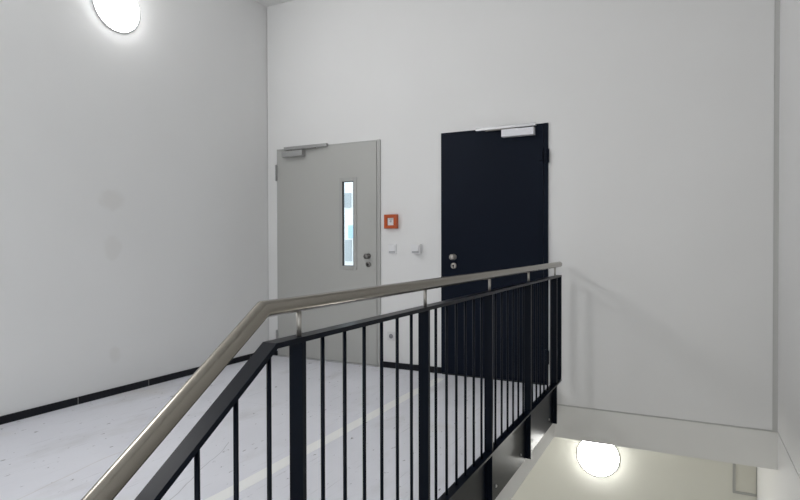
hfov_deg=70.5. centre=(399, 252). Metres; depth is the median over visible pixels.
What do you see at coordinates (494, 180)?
door
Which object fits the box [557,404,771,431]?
trim
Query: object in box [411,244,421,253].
switch box
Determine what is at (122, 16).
wall lamp
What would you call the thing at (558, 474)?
wall
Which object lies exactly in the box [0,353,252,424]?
baseboard
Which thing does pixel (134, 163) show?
wall
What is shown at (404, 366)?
baseboard
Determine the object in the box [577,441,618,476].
wall lamp
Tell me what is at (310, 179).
door
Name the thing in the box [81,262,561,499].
stair railing
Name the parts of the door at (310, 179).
closer rail, glazing frame, knob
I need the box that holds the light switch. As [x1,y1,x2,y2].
[388,244,396,253]
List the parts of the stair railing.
post, post, fascia plate, post, rail, fascia plate, post, fascia plate, post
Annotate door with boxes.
[275,139,380,366]
[441,122,548,384]
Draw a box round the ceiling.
[255,0,292,6]
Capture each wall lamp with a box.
[93,0,139,32]
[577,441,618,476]
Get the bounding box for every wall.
[0,0,268,415]
[267,0,774,429]
[511,437,756,499]
[757,0,799,499]
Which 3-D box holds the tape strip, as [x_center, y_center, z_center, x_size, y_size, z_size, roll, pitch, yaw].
[-0.429,1.122,3.403,0.088,0.001,3.450,0,1,27]
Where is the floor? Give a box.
[0,355,548,499]
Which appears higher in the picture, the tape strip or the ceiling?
the ceiling
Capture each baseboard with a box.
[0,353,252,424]
[383,361,440,373]
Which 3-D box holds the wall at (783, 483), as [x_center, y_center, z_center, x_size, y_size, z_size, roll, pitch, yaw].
[1.503,0.945,1.492,0.200,6.990,10.000,0,1,27]
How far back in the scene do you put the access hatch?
5.17 m
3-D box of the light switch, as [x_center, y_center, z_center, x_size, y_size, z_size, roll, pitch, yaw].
[-0.074,-0.029,5.336,0.086,0.090,0.018,0,1,27]
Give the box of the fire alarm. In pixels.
[384,214,397,228]
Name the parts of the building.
blue panel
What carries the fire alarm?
attached to the wall at (659, 114)
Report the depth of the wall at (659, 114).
4.48 m
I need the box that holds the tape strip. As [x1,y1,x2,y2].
[205,378,442,499]
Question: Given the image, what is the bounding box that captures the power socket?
[387,332,394,340]
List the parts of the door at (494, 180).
knob, closer arm, closer rail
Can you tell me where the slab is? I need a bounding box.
[495,405,777,499]
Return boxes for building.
[344,182,352,264]
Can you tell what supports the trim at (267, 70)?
attached to the wall at (134, 163)
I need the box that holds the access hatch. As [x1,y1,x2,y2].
[733,464,756,496]
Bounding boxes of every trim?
[267,70,268,337]
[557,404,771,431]
[772,0,779,431]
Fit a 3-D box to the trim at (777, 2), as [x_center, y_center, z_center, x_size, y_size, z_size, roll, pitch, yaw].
[2.736,-0.655,4.052,0.134,3.854,0.244,0,1,27]
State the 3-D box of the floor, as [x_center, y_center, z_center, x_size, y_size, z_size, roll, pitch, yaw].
[-1.820,1.153,1.912,3.012,0.020,7.731,0,1,27]
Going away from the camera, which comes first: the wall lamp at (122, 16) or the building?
the wall lamp at (122, 16)
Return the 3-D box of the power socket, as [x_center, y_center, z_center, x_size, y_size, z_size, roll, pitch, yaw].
[-0.083,0.795,5.355,0.082,0.082,0.012,0,1,27]
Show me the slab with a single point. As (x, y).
(735, 445)

